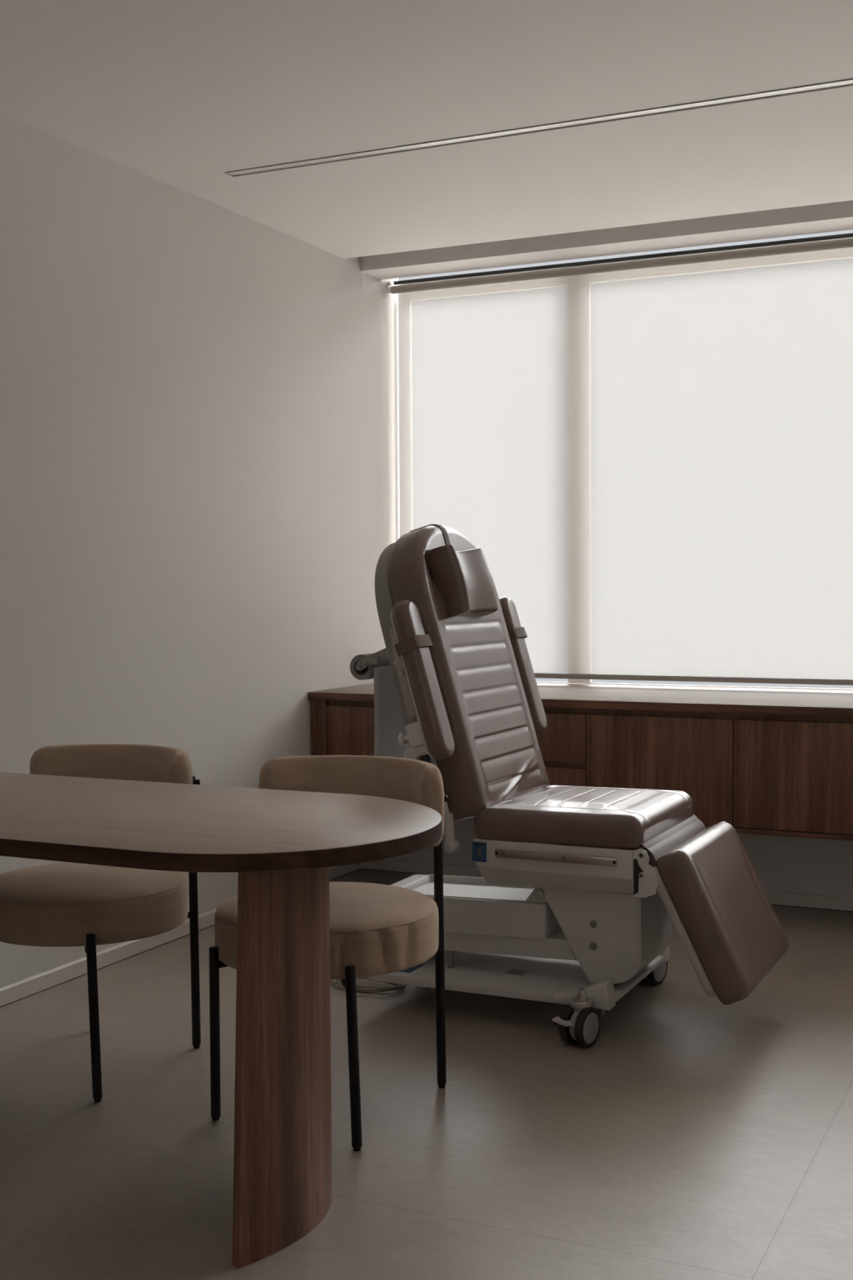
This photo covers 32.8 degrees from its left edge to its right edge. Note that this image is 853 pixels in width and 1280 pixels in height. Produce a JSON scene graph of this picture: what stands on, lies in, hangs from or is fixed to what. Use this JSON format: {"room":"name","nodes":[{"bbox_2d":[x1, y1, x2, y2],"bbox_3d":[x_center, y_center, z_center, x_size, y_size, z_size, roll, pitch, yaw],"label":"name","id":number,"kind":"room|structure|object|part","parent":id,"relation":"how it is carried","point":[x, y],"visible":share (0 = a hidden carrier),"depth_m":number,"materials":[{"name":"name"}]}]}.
{"room":"medical consultation room","nodes":[
{"label":"medical consultation room","id":0,"kind":"room"},
{"bbox_2d":[0,112,398,987],"bbox_3d":[-1.652,-0.420,3.463,0.200,3.000,6.795,1,2,25],"label":"wall","id":1,"kind":"structure","parent":0,"point":[197,442],"depth_m":4.92,"materials":[{"name":"white paint"}]},
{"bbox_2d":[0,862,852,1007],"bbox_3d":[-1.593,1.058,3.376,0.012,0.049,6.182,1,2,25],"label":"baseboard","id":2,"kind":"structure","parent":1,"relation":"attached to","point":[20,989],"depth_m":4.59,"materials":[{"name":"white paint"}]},
{"bbox_2d":[360,200,852,279],"bbox_3d":[2.091,-1.749,5.210,5.069,0.418,0.360,1,2,25],"label":"trim","id":3,"kind":"structure","parent":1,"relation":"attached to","point":[833,216],"depth_m":5.69,"materials":[{"name":"white paint"}]},
{"bbox_2d":[0,868,852,1279],"bbox_3d":[0.764,1.155,2.448,5.469,0.100,6.895,1,2,25],"label":"floor","id":4,"kind":"structure","parent":0,"point":[698,1136],"depth_m":3.16,"materials":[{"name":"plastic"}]},
{"bbox_2d":[0,743,200,1102],"bbox_3d":[-0.858,0.678,3.659,0.529,0.782,0.545,1,2,27],"label":"dining chair","id":5,"kind":"object","parent":4,"relation":"on","point":[64,904],"visible":0.76,"depth_m":3.53,"materials":[{"name":"beige fabric"}]},
{"bbox_3d":[-0.792,0.881,3.422,0.030,0.392,0.114,-1,2,-23],"label":"leg","id":6,"kind":"part","parent":5,"relation":"part of","materials":[{"name":"black metal"}]},
{"bbox_3d":[-0.862,0.653,3.651,0.516,0.120,0.516,1,2,27],"label":"seat","id":7,"kind":"part","parent":5,"relation":"part of","materials":[{"name":"beige fabric"}]},
{"bbox_3d":[-0.785,0.373,3.796,0.506,0.184,0.202,1,2,27],"label":"backrest","id":8,"kind":"part","parent":5,"relation":"part of","materials":[{"name":"beige fabric"}]},
{"bbox_3d":[-0.638,0.708,3.751,0.112,0.712,0.034,-1,2,-26],"label":"leg","id":9,"kind":"part","parent":5,"relation":"part of","materials":[{"name":"black metal"}]},
{"bbox_2d":[0,772,442,1268],"bbox_3d":[-0.768,0.720,3.093,1.691,0.740,0.751,1,2,25],"label":"table","id":10,"kind":"object","parent":4,"relation":"on","point":[282,846],"visible":1,"depth_m":2.66,"materials":[{"name":"brown wood"}]},
{"bbox_3d":[-0.251,0.746,2.767,0.117,0.707,0.476,0,2,10],"label":"leg","id":11,"kind":"part","parent":10,"relation":"part of","materials":[{"name":"brown wood"}]},
{"bbox_2d":[208,755,447,1151],"bbox_3d":[-0.227,0.685,3.359,0.516,0.782,0.537,1,2,29],"label":"dining chair","id":12,"kind":"object","parent":4,"relation":"on","point":[375,929],"visible":0.58,"depth_m":3.29,"materials":[{"name":"beige fabric"}]},
{"bbox_3d":[-0.449,0.885,3.282,0.090,0.392,0.028,-2,3,-33],"label":"leg","id":13,"kind":"part","parent":12,"relation":"part of","materials":[{"name":"black metal"}]},
{"bbox_3d":[-0.231,0.660,3.351,0.516,0.120,0.520,1,2,29],"label":"seat","id":14,"kind":"part","parent":12,"relation":"part of","materials":[{"name":"beige fabric"}]},
{"bbox_3d":[-0.169,0.889,3.122,0.030,0.392,0.114,-1,2,-21],"label":"leg","id":15,"kind":"part","parent":12,"relation":"part of","materials":[{"name":"black metal"}]},
{"bbox_3d":[-0.147,0.380,3.494,0.506,0.184,0.202,1,2,29],"label":"backrest","id":16,"kind":"part","parent":12,"relation":"part of","materials":[{"name":"beige fabric"}]},
{"bbox_3d":[-0.002,0.716,3.445,0.111,0.712,0.034,-1,2,-24],"label":"leg","id":17,"kind":"part","parent":12,"relation":"part of","materials":[{"name":"black metal"}]},
{"bbox_2d":[330,977,407,992],"bbox_3d":[-0.357,0.985,4.548,0.818,0.096,0.224,2,3,42],"label":"power cable","id":18,"kind":"object","parent":4,"relation":"on","point":[359,988],"visible":0.39,"depth_m":4.28,"materials":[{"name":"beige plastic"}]},
{"bbox_2d":[355,524,788,1047],"bbox_3d":[0.420,0.353,4.140,1.134,1.380,0.827,1,2,25],"label":"chair","id":19,"kind":"object","parent":4,"relation":"on","point":[582,891],"visible":0.98,"depth_m":3.98,"materials":[{"name":"leather"}]},
{"bbox_2d":[350,653,409,758],"bbox_3d":[-0.080,0.256,4.359,0.077,0.446,0.486,1,2,25],"label":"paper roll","id":20,"kind":"object","parent":19,"relation":"hanging from","point":[388,719],"visible":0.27,"depth_m":4.18,"materials":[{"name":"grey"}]},
{"bbox_3d":[-0.057,0.271,3.963,0.040,0.036,0.036,1,2,25],"label":"clamp knob","id":21,"kind":"part","parent":19,"relation":"part of","materials":[{"name":"white plastic"}]},
{"bbox_3d":[-0.064,0.091,3.959,0.076,0.255,0.006,1,2,25],"label":"armrest lever","id":22,"kind":"part","parent":19,"relation":"part of","materials":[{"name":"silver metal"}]},
{"bbox_3d":[-0.038,0.313,3.956,0.045,0.045,0.028,1,2,25],"label":"clamp knob","id":23,"kind":"part","parent":19,"relation":"part of","materials":[{"name":"white plastic"}]},
{"bbox_3d":[-0.033,0.116,3.948,0.125,0.406,0.072,1,2,25],"label":"armrest plate","id":24,"kind":"part","parent":19,"relation":"part of","materials":[{"name":"beige plastic"}]},
{"bbox_3d":[-0.008,0.107,3.936,0.167,0.435,0.089,1,2,25],"label":"armrest","id":25,"kind":"part","parent":19,"relation":"part of","materials":[{"name":"brown leather"}]},
{"bbox_3d":[0.064,0.525,3.951,0.048,0.106,0.056,1,2,25],"label":"recline rod","id":26,"kind":"part","parent":19,"relation":"part of","materials":[{"name":"grey"}]},
{"bbox_2d":[428,544,497,617],"bbox_3d":[0.112,-0.170,4.226,0.134,0.210,0.261,1,2,25],"label":"headrest pillow","id":27,"kind":"object","parent":19,"relation":"on","point":[460,575],"depth_m":4.13,"materials":[{"name":"brown leather"}]},
{"bbox_2d":[388,524,549,821],"bbox_3d":[0.119,0.077,4.258,0.329,0.831,0.550,1,2,25],"label":"backrest cushion","id":28,"kind":"object","parent":19,"relation":"on","point":[496,759],"depth_m":4.12,"materials":[{"name":"brown leather"}]},
{"bbox_3d":[0.146,0.775,4.253,0.543,0.115,0.305,1,2,25],"label":"lift arm","id":29,"kind":"part","parent":19,"relation":"part of","materials":[{"name":"white metal"}]},
{"bbox_3d":[0.229,0.852,4.217,0.575,0.073,0.280,1,2,25],"label":"lift arm","id":30,"kind":"part","parent":19,"relation":"part of","materials":[{"name":"white metal"}]},
{"bbox_3d":[0.278,0.946,4.218,0.716,0.024,0.576,1,2,25],"label":"plate","id":31,"kind":"part","parent":19,"relation":"part of","materials":[{"name":"white metal"}]},
{"bbox_3d":[0.297,0.081,4.585,0.167,0.435,0.089,1,2,25],"label":"armrest","id":32,"kind":"part","parent":19,"relation":"part of","materials":[{"name":"brown leather"}]},
{"bbox_3d":[0.451,0.601,4.123,0.452,0.130,0.556,1,2,25],"label":"seat frame","id":33,"kind":"part","parent":19,"relation":"part of","materials":[{"name":"white metal"}]},
{"bbox_3d":[0.341,0.578,3.850,0.344,0.023,0.006,1,2,25],"label":"accessory rail","id":34,"kind":"part","parent":19,"relation":"part of","materials":[{"name":"silver metal"}]},
{"bbox_3d":[0.411,0.933,3.805,0.056,0.046,0.095,1,2,25],"label":"caster stem","id":35,"kind":"part","parent":19,"relation":"part of","materials":[{"name":"silver metal"}]},
{"bbox_2d":[474,784,693,848],"bbox_3d":[0.457,0.489,4.115,0.480,0.101,0.560,1,2,25],"label":"seat cushion","id":36,"kind":"object","parent":19,"relation":"on","point":[513,816],"depth_m":3.93,"materials":[{"name":"brown leather"}]},
{"bbox_3d":[0.617,0.642,3.798,0.089,0.154,0.020,1,2,25],"label":"footrest arm","id":37,"kind":"part","parent":19,"relation":"part of","materials":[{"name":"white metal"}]},
{"bbox_3d":[0.770,0.739,3.979,0.180,0.336,0.550,1,2,25],"label":"footrest plate","id":38,"kind":"part","parent":19,"relation":"part of","materials":[{"name":"grey"}]},
{"bbox_2d":[657,821,788,1004],"bbox_3d":[0.818,0.731,3.956,0.245,0.394,0.556,1,2,25],"label":"cushion","id":39,"kind":"object","parent":19,"relation":"on","point":[727,926],"depth_m":3.76,"materials":[{"name":"brown leather"}]},
{"bbox_2d":[0,0,852,258],"bbox_3d":[0.661,-1.638,2.160,5.069,0.395,6.088,1,2,25],"label":"ceiling","id":40,"kind":"structure","parent":0,"point":[183,95],"depth_m":4.07,"materials":[{"name":"white paint"}]},
{"bbox_2d":[226,79,852,175],"bbox_3d":[1.530,-1.517,3.742,4.824,0.032,0.060,1,2,25],"label":"ceiling vent","id":41,"kind":"object","parent":40,"relation":"in","point":[842,82],"visible":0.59,"depth_m":4.27,"materials":[{"name":"white metal"}]},
{"bbox_2d":[387,817,852,897],"bbox_3d":[2.094,0.617,5.275,5.069,0.750,0.413,1,2,25],"label":"wall","id":42,"kind":"structure","parent":0,"point":[819,866],"depth_m":5.40,"materials":[{"name":"white paint"}]},
{"bbox_2d":[311,699,374,755],"bbox_3d":[-0.094,0.443,5.835,0.604,0.421,0.415,1,2,25],"label":"base cabinet","id":43,"kind":"object","parent":42,"relation":"attached to","point":[339,727],"visible":0.25,"depth_m":5.72,"materials":[{"name":"brown wood"}]},
{"bbox_3d":[-0.420,0.448,5.776,0.062,0.421,0.032,1,2,25],"label":"filler panel","id":44,"kind":"part","parent":43,"relation":"part of","materials":[{"name":"brown wood"}]},
{"bbox_3d":[-0.148,0.451,5.644,0.537,0.377,0.020,1,2,25],"label":"door","id":45,"kind":"part","parent":43,"relation":"part of","materials":[{"name":"brown wood"}]},
{"bbox_2d":[307,683,852,716],"bbox_3d":[1.994,0.234,5.054,5.066,0.030,0.811,1,2,25],"label":"countertop","id":46,"kind":"structure","parent":43,"relation":"on","point":[656,698],"depth_m":5.34,"materials":[{"name":"white stone"}]},
{"bbox_2d":[536,706,587,786],"bbox_3d":[0.425,0.449,5.593,0.540,0.421,0.413,1,2,25],"label":"base cabinet","id":47,"kind":"object","parent":42,"relation":"attached to","point":[562,744],"visible":0.2,"depth_m":5.33,"materials":[{"name":"brown wood"}]},
{"bbox_3d":[0.341,0.356,5.411,0.537,0.176,0.020,1,2,25],"label":"drawer","id":48,"kind":"part","parent":47,"relation":"part of","materials":[{"name":"brown wood"}]},
{"bbox_3d":[0.342,0.557,5.419,0.537,0.176,0.020,1,2,25],"label":"drawer","id":49,"kind":"part","parent":47,"relation":"part of","materials":[{"name":"brown wood"}]},
{"bbox_2d":[360,858,852,911],"bbox_3d":[2.011,0.972,5.093,5.057,0.049,0.012,1,2,25],"label":"baseboard","id":50,"kind":"structure","parent":42,"relation":"attached to","point":[775,897],"depth_m":5.93,"materials":[{"name":"white paint"}]},
{"bbox_2d":[395,237,852,690],"bbox_3d":[2.164,-0.705,5.391,5.069,1.818,0.020,1,2,25],"label":"window","id":51,"kind":"structure","parent":42,"relation":"in","point":[570,681],"depth_m":5.96,"materials":[{"name":"white paint"}]},
{"bbox_2d":[384,233,852,685],"bbox_3d":[2.117,-0.680,5.299,5.045,1.722,0.050,1,2,25],"label":"roller blind","id":52,"kind":"object","parent":51,"relation":"attached to","point":[651,460],"visible":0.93,"depth_m":5.88,"materials":[{"name":"fabric"}]},
{"bbox_3d":[2.128,-1.530,5.260,5.009,0.014,0.018,1,2,25],"label":"head rail","id":53,"kind":"part","parent":52,"relation":"part of","materials":[{"name":"grey metal"}]},
{"bbox_2d":[586,708,734,827],"bbox_3d":[0.914,0.455,5.364,0.540,0.421,0.413,1,2,25],"label":"base cabinet","id":54,"kind":"object","parent":42,"relation":"attached to","point":[691,753],"visible":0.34,"depth_m":5.16,"materials":[{"name":"brown wood"}]},
{"bbox_2d":[733,713,852,840],"bbox_3d":[1.403,0.461,5.135,0.540,0.421,0.413,1,2,25],"label":"base cabinet","id":55,"kind":"object","parent":42,"relation":"attached to","point":[793,774],"visible":0.81,"depth_m":4.97,"materials":[{"name":"brown wood"}]},
{"bbox_3d":[1.405,0.662,5.144,0.540,0.018,0.410,1,2,25],"label":"panel","id":56,"kind":"part","parent":55,"relation":"part of","materials":[{"name":"brown wood"}]}
]}

